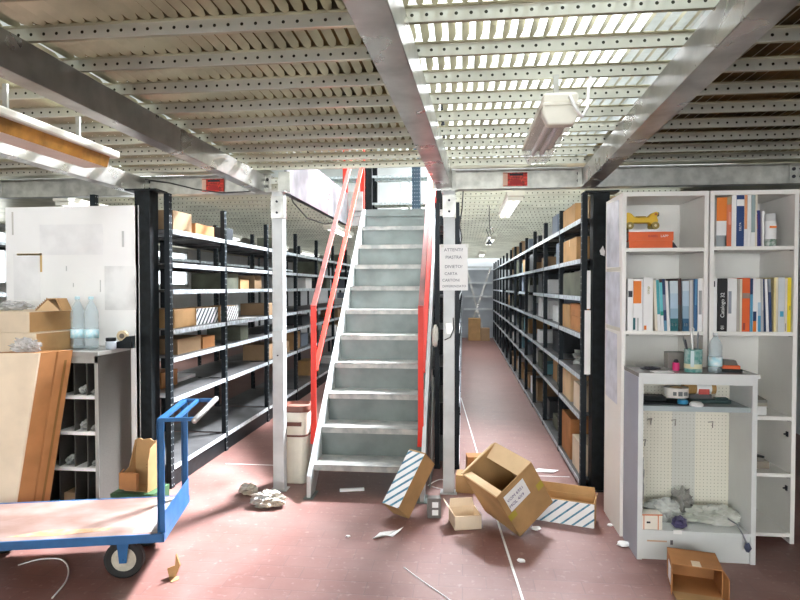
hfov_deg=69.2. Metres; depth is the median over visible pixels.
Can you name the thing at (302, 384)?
shelving rack
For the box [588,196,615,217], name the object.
storage box
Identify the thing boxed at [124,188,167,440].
column
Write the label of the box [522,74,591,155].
ceiling lamp
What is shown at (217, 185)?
sticker
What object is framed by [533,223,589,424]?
shelving rack
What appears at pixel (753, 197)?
book
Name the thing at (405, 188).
window
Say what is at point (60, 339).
cardboard box
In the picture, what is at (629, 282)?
book
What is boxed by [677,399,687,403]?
cap
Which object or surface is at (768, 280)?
book
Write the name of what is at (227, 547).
floor
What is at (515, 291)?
shelving rack
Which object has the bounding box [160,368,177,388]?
storage box
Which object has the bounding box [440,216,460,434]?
shelving rack
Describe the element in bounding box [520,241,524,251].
storage box
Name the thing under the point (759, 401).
folder
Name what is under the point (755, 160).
trim
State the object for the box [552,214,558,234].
storage box
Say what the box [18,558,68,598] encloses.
loose cable
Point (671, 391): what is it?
tape roll
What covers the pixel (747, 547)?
cable
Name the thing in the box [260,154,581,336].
wall
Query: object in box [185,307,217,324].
striped box
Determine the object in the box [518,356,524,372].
storage box
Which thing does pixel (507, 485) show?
cardboard box
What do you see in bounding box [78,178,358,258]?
ceiling
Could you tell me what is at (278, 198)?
steel post
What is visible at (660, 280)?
book
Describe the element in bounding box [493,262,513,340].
shelving rack
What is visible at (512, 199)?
lamp
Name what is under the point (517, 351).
storage box
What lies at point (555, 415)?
storage box
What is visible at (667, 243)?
book
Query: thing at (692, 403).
jar cover
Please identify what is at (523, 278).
storage box
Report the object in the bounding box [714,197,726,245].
book
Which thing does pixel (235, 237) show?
lamp
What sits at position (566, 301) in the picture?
storage box
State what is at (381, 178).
shelving rack
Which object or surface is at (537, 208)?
ceiling
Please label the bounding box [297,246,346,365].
shelving rack
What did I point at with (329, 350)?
shelving rack
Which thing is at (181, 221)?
storage box
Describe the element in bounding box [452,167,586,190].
cross beam
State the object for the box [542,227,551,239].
storage box
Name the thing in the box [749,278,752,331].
book
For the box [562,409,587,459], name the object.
storage box
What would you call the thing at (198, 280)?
storage box
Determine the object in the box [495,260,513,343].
shelving rack
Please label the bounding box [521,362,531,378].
storage box
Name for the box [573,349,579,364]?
film
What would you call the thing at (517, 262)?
storage box
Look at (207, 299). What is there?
wall
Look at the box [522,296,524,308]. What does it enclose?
storage box
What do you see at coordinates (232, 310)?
striped box
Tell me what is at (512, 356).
storage box
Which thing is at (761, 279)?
book
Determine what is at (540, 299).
storage box
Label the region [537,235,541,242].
storage box
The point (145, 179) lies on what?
loose wire
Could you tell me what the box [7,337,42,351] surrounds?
plastic wrap
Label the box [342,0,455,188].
steel beam
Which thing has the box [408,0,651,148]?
window
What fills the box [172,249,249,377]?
shelving rack
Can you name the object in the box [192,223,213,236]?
storage box
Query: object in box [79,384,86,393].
plastic bag
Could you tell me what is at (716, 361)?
water bottle
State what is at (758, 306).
book
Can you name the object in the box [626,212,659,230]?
toy car
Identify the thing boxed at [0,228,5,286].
window
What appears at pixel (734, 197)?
book
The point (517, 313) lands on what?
storage box
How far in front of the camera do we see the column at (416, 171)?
7.64 m
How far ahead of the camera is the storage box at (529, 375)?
8.31 m
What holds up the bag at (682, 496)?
on the base cabinet at (710, 450)
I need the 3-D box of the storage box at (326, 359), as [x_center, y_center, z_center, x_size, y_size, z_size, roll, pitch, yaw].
[-1.245,1.057,10.313,0.312,0.094,0.404,0,1,6]
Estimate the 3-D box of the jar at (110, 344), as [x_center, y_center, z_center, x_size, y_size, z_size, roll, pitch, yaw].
[-1.975,0.297,3.964,0.068,0.079,0.067,0,1,6]
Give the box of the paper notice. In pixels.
[439,244,468,290]
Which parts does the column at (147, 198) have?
head plate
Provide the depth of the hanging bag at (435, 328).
4.53 m
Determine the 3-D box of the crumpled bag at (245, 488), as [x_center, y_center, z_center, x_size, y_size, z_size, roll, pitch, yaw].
[-1.097,1.363,4.204,0.154,0.086,0.111,0,1,6]
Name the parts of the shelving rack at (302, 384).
shelf, shelf, shelf, shelf, shelf, shelf, shelf, kick plate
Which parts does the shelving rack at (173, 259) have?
shelf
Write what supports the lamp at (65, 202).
hanging from the ceiling at (246, 215)
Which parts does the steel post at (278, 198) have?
head plate, post, foot plate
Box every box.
[0,309,72,332]
[0,330,73,351]
[0,351,56,502]
[11,350,72,501]
[35,298,71,310]
[119,438,156,492]
[158,210,191,232]
[159,308,194,327]
[159,335,200,354]
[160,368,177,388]
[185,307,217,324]
[191,273,237,288]
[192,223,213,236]
[200,305,237,321]
[201,335,214,348]
[207,325,247,339]
[214,227,232,240]
[238,275,261,288]
[238,279,248,288]
[240,303,271,314]
[243,341,272,360]
[257,238,271,248]
[269,340,288,352]
[286,278,311,287]
[286,314,308,324]
[286,331,299,349]
[297,262,320,274]
[298,358,318,375]
[300,332,307,346]
[312,279,329,287]
[319,325,336,335]
[320,308,341,316]
[320,355,331,363]
[328,298,343,303]
[330,254,349,263]
[334,272,348,276]
[337,280,347,287]
[337,292,344,297]
[382,449,434,518]
[427,495,440,517]
[443,497,481,529]
[456,469,473,493]
[460,442,552,536]
[466,453,480,467]
[512,295,518,305]
[512,350,522,355]
[512,356,523,366]
[513,331,524,342]
[516,260,522,273]
[517,313,524,324]
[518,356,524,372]
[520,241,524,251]
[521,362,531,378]
[522,277,524,290]
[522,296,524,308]
[522,336,524,347]
[528,239,532,248]
[528,277,537,291]
[528,295,542,310]
[528,318,549,332]
[528,342,538,353]
[528,374,547,387]
[530,254,553,270]
[531,375,541,392]
[536,348,540,361]
[536,378,557,400]
[536,481,597,528]
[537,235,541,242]
[537,262,541,268]
[537,329,552,342]
[538,273,558,292]
[538,297,558,316]
[538,350,552,368]
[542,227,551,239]
[542,257,555,267]
[547,361,552,373]
[547,396,568,417]
[548,279,558,292]
[548,300,558,318]
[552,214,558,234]
[553,305,558,321]
[553,329,579,352]
[553,359,568,381]
[553,413,557,430]
[556,241,565,263]
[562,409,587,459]
[563,203,580,227]
[563,236,589,262]
[563,271,580,295]
[563,304,570,327]
[563,367,588,401]
[564,299,579,303]
[570,303,588,316]
[570,315,579,331]
[572,434,587,475]
[574,381,588,411]
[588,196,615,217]
[642,509,662,529]
[664,351,683,368]
[667,547,729,599]
[681,385,716,398]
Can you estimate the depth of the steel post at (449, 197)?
4.18 m
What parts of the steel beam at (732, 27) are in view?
plate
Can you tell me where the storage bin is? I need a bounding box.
[287,401,310,483]
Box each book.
[626,232,673,241]
[626,240,672,247]
[626,279,632,330]
[633,277,652,330]
[633,279,642,330]
[653,279,660,330]
[653,280,657,330]
[659,279,663,330]
[662,279,666,330]
[665,278,681,330]
[665,281,669,330]
[668,281,677,330]
[681,279,692,330]
[681,279,697,330]
[681,281,688,330]
[697,278,702,330]
[713,278,716,330]
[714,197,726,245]
[717,278,727,331]
[726,197,731,245]
[727,278,736,331]
[728,195,736,245]
[736,195,743,245]
[736,279,739,331]
[737,278,749,331]
[740,279,741,331]
[744,195,747,245]
[747,195,750,245]
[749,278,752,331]
[751,195,755,245]
[752,278,756,331]
[755,195,757,245]
[756,278,760,331]
[757,210,760,245]
[760,211,764,245]
[760,278,763,331]
[763,277,777,331]
[763,279,765,331]
[764,279,768,331]
[767,279,771,331]
[777,277,784,331]
[784,278,787,331]
[786,277,790,331]
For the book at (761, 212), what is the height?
0.210 m
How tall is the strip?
0.020 m
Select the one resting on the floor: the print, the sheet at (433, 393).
the sheet at (433, 393)
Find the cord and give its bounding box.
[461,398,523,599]
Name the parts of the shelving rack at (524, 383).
shelf, shelf, shelf, shelf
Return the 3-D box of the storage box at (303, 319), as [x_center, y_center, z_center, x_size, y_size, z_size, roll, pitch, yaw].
[-1.454,0.278,8.173,0.260,0.136,0.370,0,1,6]
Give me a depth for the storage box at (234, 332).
5.76 m
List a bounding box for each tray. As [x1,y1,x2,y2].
[177,373,195,381]
[643,394,690,404]
[717,359,742,372]
[717,367,742,372]
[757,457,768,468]
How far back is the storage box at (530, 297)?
8.59 m
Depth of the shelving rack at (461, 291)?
9.27 m
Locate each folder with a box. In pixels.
[758,400,767,402]
[758,403,767,405]
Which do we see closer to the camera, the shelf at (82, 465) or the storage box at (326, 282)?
the shelf at (82, 465)
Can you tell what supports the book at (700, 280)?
on the bookcase at (686, 213)
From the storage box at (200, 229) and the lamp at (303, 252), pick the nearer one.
the storage box at (200, 229)
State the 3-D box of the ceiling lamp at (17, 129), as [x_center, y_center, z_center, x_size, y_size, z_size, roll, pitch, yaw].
[-1.589,-0.777,2.600,0.174,0.221,0.860,0,1,6]
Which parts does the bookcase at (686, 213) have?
panel, panel, shelf, shelf, panel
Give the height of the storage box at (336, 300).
0.106 m
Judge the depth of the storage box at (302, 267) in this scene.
8.71 m
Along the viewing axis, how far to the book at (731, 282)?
3.40 m
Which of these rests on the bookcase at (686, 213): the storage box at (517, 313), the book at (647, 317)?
the book at (647, 317)
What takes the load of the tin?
on the base cabinet at (710, 450)
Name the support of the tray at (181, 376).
on the shelving rack at (203, 448)
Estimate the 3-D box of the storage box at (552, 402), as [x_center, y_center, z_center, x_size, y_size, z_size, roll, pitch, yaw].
[1.770,1.203,6.499,0.224,0.192,0.268,0,1,6]
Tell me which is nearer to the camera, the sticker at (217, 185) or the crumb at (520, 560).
the crumb at (520, 560)
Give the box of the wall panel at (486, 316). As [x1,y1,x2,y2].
[462,270,496,337]
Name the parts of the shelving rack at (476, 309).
rail, rail, rail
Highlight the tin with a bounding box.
[684,348,702,372]
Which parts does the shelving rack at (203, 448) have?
shelf, shelf, shelf, shelf, shelf, shelf, shelf, kick plate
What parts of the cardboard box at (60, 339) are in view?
panel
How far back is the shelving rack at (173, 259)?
8.37 m
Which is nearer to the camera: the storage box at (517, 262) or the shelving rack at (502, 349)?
the storage box at (517, 262)
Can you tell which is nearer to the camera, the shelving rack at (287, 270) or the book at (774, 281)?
the book at (774, 281)
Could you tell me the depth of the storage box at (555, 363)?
5.92 m
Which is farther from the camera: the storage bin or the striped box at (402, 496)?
the storage bin
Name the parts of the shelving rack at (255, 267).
shelf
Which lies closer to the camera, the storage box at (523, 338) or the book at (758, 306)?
the book at (758, 306)
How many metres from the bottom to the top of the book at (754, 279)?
0.312 m
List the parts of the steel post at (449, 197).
foot plate, plate, post, head plate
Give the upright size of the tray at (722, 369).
0.016 m
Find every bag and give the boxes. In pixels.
[0,300,34,310]
[65,454,74,464]
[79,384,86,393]
[80,419,86,428]
[238,483,257,495]
[250,490,287,507]
[432,325,437,346]
[643,497,681,522]
[670,485,693,514]
[681,503,740,526]
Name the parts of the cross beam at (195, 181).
joint plate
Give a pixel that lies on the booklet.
(637, 230)
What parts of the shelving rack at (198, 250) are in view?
shelf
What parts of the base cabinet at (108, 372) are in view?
panel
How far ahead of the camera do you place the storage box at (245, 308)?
6.53 m
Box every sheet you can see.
[32,0,410,143]
[429,376,434,488]
[588,6,799,154]
[651,371,673,372]
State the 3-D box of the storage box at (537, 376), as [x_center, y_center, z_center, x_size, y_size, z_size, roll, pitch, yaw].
[1.921,1.155,7.887,0.258,0.225,0.228,0,1,6]
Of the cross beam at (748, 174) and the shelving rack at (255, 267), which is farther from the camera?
the shelving rack at (255, 267)
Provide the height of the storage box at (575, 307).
0.100 m
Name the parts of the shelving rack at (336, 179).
shelf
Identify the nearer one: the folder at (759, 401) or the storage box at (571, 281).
the folder at (759, 401)
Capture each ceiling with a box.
[0,0,799,175]
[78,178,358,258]
[455,187,692,258]
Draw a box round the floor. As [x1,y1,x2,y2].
[0,336,799,599]
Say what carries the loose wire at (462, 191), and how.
hanging from the cross beam at (564, 177)
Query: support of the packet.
on the base cabinet at (108, 372)
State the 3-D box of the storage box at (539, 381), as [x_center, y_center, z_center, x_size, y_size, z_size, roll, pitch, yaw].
[1.892,1.158,7.499,0.268,0.237,0.384,0,1,6]
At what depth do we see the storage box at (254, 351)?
6.54 m
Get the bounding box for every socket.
[432,502,437,507]
[432,510,437,514]
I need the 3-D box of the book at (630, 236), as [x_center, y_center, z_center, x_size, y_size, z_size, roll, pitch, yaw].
[1.504,-0.382,3.565,0.257,0.052,0.241,0,1,6]
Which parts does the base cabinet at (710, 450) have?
panel, rail, panel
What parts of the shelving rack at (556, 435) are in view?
shelf, shelf, shelf, shelf, shelf, shelf, shelf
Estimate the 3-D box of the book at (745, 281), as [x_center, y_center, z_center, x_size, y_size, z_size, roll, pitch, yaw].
[2.037,0.026,3.499,0.041,0.314,0.211,0,1,6]
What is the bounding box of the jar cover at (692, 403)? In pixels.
[689,401,703,406]
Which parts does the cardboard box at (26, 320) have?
panel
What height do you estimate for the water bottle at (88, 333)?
0.360 m
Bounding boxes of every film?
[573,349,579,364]
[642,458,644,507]
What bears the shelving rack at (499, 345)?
on the floor
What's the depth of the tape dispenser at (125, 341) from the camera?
4.01 m
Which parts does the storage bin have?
bin lid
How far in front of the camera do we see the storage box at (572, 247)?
4.73 m
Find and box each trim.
[0,159,799,178]
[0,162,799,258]
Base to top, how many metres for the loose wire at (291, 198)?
0.227 m
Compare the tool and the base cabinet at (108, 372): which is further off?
the base cabinet at (108, 372)
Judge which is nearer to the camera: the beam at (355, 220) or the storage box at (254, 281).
the storage box at (254, 281)
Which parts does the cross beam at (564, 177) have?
joint plate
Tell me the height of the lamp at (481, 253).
0.133 m
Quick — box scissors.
[689,327,693,349]
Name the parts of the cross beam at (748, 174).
joint plate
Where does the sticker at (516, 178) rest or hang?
attached to the cross beam at (564, 177)
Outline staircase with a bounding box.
[303,150,435,503]
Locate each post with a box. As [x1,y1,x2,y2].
[268,190,289,491]
[343,151,347,192]
[440,189,457,494]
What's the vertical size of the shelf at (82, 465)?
0.022 m
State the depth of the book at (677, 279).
3.43 m
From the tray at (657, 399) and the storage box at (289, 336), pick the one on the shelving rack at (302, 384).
the storage box at (289, 336)
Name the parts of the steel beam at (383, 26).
plate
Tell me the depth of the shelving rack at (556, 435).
5.31 m
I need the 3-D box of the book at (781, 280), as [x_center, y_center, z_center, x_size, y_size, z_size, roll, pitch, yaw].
[2.230,0.025,3.478,0.035,0.317,0.211,0,1,6]
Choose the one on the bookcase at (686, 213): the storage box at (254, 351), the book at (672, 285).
the book at (672, 285)
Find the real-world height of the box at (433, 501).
0.130 m
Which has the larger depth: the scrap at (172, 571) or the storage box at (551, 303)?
the storage box at (551, 303)
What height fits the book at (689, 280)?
0.306 m
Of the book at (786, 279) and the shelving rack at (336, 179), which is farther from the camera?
the shelving rack at (336, 179)
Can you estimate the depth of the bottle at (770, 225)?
3.39 m
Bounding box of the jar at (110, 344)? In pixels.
[105,337,116,349]
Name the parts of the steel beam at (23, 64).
plate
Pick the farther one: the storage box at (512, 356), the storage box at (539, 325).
the storage box at (512, 356)
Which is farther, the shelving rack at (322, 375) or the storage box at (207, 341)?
the shelving rack at (322, 375)
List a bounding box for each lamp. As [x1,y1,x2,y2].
[0,83,118,167]
[53,198,107,206]
[198,223,241,240]
[301,248,319,256]
[323,220,352,237]
[478,248,485,256]
[484,232,496,244]
[486,205,493,243]
[498,190,524,217]
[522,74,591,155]
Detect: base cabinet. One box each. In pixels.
[50,345,131,500]
[426,190,442,208]
[623,366,760,564]
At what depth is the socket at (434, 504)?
3.75 m
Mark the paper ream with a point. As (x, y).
(762, 410)
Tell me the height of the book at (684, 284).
0.297 m
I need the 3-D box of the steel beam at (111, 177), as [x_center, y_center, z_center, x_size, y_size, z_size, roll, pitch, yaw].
[-2.200,-0.816,2.329,0.140,0.127,4.190,0,1,6]
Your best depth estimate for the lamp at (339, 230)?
7.43 m
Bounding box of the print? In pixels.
[699,389,709,394]
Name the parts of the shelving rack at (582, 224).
shelf, shelf, shelf, shelf, shelf, shelf, shelf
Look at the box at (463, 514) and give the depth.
3.69 m
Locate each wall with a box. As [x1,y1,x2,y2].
[0,20,257,335]
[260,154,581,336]
[582,10,799,434]
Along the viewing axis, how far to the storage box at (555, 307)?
5.89 m
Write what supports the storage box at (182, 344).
on the shelving rack at (203, 448)
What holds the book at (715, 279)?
on the bookcase at (772, 356)
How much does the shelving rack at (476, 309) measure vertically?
2.013 m
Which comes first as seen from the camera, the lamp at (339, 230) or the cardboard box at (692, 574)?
the cardboard box at (692, 574)
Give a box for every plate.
[278,151,347,224]
[348,191,362,216]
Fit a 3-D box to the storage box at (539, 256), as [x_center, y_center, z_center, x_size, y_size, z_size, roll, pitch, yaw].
[1.888,-0.496,7.737,0.269,0.223,0.390,0,1,6]
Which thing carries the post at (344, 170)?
on the beam at (355, 220)
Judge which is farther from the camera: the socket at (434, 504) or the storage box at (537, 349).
the storage box at (537, 349)
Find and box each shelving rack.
[0,241,6,296]
[90,193,225,488]
[159,257,198,398]
[160,211,267,450]
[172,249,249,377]
[213,224,296,421]
[219,252,271,361]
[250,234,317,400]
[258,258,308,340]
[286,240,333,387]
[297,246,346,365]
[307,150,373,208]
[314,250,350,356]
[328,255,349,351]
[368,105,445,208]
[429,234,460,410]
[430,290,460,391]
[433,291,461,376]
[434,202,459,469]
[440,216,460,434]
[461,300,461,350]
[464,266,491,333]
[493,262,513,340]
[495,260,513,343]
[497,258,518,349]
[499,256,518,354]
[502,253,530,359]
[506,250,518,366]
[509,247,537,373]
[514,243,551,382]
[519,238,555,392]
[525,231,573,406]
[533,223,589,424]
[543,211,589,450]
[558,193,590,485]
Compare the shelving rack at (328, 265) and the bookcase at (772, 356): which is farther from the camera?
the shelving rack at (328, 265)
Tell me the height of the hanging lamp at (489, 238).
0.388 m
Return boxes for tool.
[687,397,730,403]
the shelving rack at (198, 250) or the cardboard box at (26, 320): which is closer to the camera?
the cardboard box at (26, 320)
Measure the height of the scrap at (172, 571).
0.120 m
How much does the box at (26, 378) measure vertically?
1.090 m
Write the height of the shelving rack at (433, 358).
2.190 m
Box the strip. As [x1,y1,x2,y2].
[340,487,363,491]
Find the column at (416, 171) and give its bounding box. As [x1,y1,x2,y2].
[412,148,420,208]
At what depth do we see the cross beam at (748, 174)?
3.98 m
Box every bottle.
[70,296,83,337]
[84,296,98,337]
[708,333,722,366]
[764,213,776,245]
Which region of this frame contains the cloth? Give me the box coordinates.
[671,515,686,528]
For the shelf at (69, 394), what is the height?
0.022 m
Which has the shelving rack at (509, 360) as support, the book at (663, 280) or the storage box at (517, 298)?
the storage box at (517, 298)
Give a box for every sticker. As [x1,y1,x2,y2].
[202,179,223,191]
[503,172,526,185]
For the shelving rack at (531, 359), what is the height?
2.190 m
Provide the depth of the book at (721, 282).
3.41 m
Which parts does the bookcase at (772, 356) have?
panel, panel, shelf, shelf, shelf, shelf, shelf, panel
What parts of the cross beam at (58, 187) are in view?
joint plate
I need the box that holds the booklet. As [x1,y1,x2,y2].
[626,229,672,232]
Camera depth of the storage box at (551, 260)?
6.34 m
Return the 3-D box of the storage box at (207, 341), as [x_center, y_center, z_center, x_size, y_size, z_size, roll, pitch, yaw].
[-1.821,0.365,5.096,0.300,0.100,0.240,0,1,6]
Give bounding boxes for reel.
[672,359,679,370]
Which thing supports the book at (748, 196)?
on the bookcase at (772, 356)
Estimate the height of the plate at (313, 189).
0.360 m
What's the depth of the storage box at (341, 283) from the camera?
10.89 m
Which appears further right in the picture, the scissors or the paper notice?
the scissors
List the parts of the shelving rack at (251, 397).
shelf, shelf, shelf, shelf, shelf, shelf, kick plate, shelf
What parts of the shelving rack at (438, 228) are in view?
shelf, shelf, shelf, shelf, shelf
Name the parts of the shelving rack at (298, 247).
shelf, shelf, shelf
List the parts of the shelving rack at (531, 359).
shelf, shelf, shelf, shelf, shelf, shelf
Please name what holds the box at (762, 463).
on the bookcase at (772, 356)
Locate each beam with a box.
[0,27,268,192]
[0,142,148,193]
[0,178,133,198]
[143,174,273,195]
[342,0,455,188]
[348,209,442,225]
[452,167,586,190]
[578,0,799,186]
[586,162,799,188]
[796,167,799,181]
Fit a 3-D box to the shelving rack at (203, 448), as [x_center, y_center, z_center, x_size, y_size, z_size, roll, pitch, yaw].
[-1.953,0.297,4.812,0.628,2.190,0.998,0,1,6]
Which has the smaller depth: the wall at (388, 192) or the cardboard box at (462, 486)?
the cardboard box at (462, 486)
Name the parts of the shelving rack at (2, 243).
shelf, shelf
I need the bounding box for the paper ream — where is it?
[757,406,766,414]
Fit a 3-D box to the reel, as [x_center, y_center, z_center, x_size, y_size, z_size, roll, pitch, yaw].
[1.556,0.365,3.270,0.036,0.062,0.036,0,1,6]
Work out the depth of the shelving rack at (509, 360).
10.84 m
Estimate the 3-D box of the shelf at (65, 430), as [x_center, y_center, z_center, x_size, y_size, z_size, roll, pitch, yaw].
[-2.467,0.874,4.046,0.977,0.022,0.365,0,1,6]
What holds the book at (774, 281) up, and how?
on the bookcase at (772, 356)
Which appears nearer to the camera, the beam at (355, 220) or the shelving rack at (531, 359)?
the beam at (355, 220)
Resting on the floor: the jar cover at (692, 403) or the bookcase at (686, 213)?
the bookcase at (686, 213)
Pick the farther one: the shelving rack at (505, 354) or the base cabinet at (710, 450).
the shelving rack at (505, 354)
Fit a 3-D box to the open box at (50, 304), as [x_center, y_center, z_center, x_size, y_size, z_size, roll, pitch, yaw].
[-2.323,0.027,3.888,0.180,0.088,0.118,0,1,0]
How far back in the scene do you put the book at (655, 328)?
3.45 m
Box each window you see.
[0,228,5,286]
[159,248,187,286]
[399,182,440,208]
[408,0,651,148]
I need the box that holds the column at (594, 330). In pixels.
[581,190,619,491]
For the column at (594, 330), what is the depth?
4.24 m
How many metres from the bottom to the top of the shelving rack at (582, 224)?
2.190 m
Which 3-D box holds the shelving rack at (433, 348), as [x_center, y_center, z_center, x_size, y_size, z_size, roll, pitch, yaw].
[0.678,0.212,8.614,0.458,2.190,1.268,0,1,6]
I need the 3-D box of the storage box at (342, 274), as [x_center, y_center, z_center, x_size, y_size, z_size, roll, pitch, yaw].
[-1.120,-0.493,11.456,0.303,0.111,0.347,0,1,6]
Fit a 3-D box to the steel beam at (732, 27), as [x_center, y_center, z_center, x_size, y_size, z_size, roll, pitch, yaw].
[1.016,-0.808,1.978,0.160,0.127,4.190,0,1,8]
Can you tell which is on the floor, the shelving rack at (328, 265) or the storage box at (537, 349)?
the shelving rack at (328, 265)
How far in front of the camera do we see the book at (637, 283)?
3.46 m
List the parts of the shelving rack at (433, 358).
shelf, shelf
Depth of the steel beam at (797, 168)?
3.90 m
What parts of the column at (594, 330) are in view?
head plate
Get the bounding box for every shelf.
[55,460,95,471]
[60,426,94,434]
[65,391,94,398]
[643,398,750,412]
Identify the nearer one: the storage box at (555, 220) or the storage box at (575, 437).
the storage box at (575, 437)
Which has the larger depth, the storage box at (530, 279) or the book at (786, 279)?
the storage box at (530, 279)
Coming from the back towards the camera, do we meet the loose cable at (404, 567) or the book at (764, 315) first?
the book at (764, 315)
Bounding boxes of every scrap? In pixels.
[167,554,180,582]
[373,527,402,538]
[535,468,557,471]
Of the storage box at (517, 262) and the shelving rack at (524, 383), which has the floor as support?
the shelving rack at (524, 383)
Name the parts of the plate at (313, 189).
plate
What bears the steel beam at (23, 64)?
attached to the ceiling at (105, 37)
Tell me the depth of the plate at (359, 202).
6.57 m
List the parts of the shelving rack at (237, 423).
shelf, shelf, shelf, shelf, shelf, shelf, shelf, kick plate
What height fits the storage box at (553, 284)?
0.152 m
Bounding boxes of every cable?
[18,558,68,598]
[404,567,450,599]
[640,366,661,369]
[728,518,751,552]
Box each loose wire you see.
[145,179,265,192]
[291,198,332,224]
[459,191,463,243]
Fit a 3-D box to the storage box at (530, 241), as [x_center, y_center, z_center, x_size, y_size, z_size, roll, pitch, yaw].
[1.998,-0.783,8.310,0.318,0.172,0.206,0,1,6]
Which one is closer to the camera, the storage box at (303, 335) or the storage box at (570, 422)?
the storage box at (570, 422)
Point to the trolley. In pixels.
(127, 524)
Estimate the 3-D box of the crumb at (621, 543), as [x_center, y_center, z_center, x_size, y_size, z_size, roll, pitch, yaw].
[1.294,1.410,3.359,0.078,0.031,0.050,0,1,6]
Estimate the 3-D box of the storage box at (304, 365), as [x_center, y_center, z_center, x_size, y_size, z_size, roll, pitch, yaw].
[-1.401,1.026,8.907,0.245,0.219,0.337,0,1,6]
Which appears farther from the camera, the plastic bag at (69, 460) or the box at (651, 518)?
the plastic bag at (69, 460)
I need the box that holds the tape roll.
[664,385,688,397]
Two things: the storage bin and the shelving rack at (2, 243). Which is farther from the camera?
the shelving rack at (2, 243)
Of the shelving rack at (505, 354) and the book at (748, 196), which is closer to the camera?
the book at (748, 196)
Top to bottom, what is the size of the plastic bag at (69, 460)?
0.066 m
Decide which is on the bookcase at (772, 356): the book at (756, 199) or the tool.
the book at (756, 199)
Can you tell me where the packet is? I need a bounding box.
[64,487,74,499]
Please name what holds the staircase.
on the floor
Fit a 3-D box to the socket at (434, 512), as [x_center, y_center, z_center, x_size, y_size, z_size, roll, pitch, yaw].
[0.228,1.378,3.758,0.040,0.034,0.004,0,1,0]
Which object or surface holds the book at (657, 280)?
on the bookcase at (686, 213)
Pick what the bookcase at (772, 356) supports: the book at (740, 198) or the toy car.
the book at (740, 198)
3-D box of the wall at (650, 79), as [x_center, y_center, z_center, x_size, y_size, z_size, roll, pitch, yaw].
[4.200,-1.345,6.456,0.150,5.400,20.800,0,1,6]
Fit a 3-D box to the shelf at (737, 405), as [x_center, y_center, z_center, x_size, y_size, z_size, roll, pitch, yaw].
[1.627,0.593,3.285,0.563,0.028,0.253,0,1,6]
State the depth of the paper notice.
4.15 m
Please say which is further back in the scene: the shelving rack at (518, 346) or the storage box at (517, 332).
the storage box at (517, 332)
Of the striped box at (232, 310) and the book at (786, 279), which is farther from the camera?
the striped box at (232, 310)
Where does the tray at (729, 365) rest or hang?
on the base cabinet at (710, 450)
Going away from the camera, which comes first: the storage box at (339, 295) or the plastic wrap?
the plastic wrap
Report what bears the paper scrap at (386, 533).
on the floor
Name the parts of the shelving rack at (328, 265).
shelf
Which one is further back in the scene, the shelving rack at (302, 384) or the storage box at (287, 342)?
the shelving rack at (302, 384)
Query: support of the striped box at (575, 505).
on the floor
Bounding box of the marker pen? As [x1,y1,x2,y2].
[697,332,698,349]
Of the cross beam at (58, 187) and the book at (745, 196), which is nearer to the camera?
the book at (745, 196)
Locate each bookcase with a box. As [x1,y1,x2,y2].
[604,191,708,535]
[707,189,799,543]
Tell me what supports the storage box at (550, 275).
on the shelving rack at (541, 408)
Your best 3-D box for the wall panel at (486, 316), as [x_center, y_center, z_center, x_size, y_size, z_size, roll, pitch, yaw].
[2.264,0.116,17.143,1.200,2.000,0.020,0,1,6]
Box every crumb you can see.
[517,558,524,562]
[531,526,540,530]
[617,540,628,546]
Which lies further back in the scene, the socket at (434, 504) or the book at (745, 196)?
the socket at (434, 504)
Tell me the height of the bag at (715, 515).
0.109 m
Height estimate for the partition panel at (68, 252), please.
2.085 m
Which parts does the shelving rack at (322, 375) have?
shelf, shelf, shelf, shelf, shelf, shelf, kick plate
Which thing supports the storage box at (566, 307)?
on the shelving rack at (582, 224)
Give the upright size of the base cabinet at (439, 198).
0.500 m
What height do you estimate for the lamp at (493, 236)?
0.133 m
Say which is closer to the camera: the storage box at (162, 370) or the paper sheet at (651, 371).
the paper sheet at (651, 371)
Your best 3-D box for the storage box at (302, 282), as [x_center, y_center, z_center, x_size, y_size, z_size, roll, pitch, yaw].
[-1.480,-0.242,8.321,0.351,0.150,0.316,0,1,6]
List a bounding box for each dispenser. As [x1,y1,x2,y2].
[116,330,134,347]
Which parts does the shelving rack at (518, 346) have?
shelf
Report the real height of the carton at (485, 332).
0.350 m
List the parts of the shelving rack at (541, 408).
shelf, shelf, shelf, shelf, shelf, shelf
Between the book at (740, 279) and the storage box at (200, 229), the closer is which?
the book at (740, 279)
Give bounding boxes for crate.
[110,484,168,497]
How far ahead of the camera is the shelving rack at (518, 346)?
9.04 m
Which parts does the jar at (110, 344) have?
jar lid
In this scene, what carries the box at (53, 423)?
on the floor
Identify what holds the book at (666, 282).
on the bookcase at (686, 213)
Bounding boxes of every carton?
[468,318,480,340]
[481,328,489,340]
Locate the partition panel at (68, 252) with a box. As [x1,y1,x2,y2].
[5,205,140,450]
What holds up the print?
attached to the box at (695, 391)
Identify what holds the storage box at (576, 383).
on the shelving rack at (582, 224)
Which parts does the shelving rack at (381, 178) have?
shelf, shelf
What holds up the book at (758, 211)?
on the bookcase at (772, 356)
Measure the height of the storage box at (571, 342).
0.214 m
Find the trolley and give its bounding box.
[0,396,218,577]

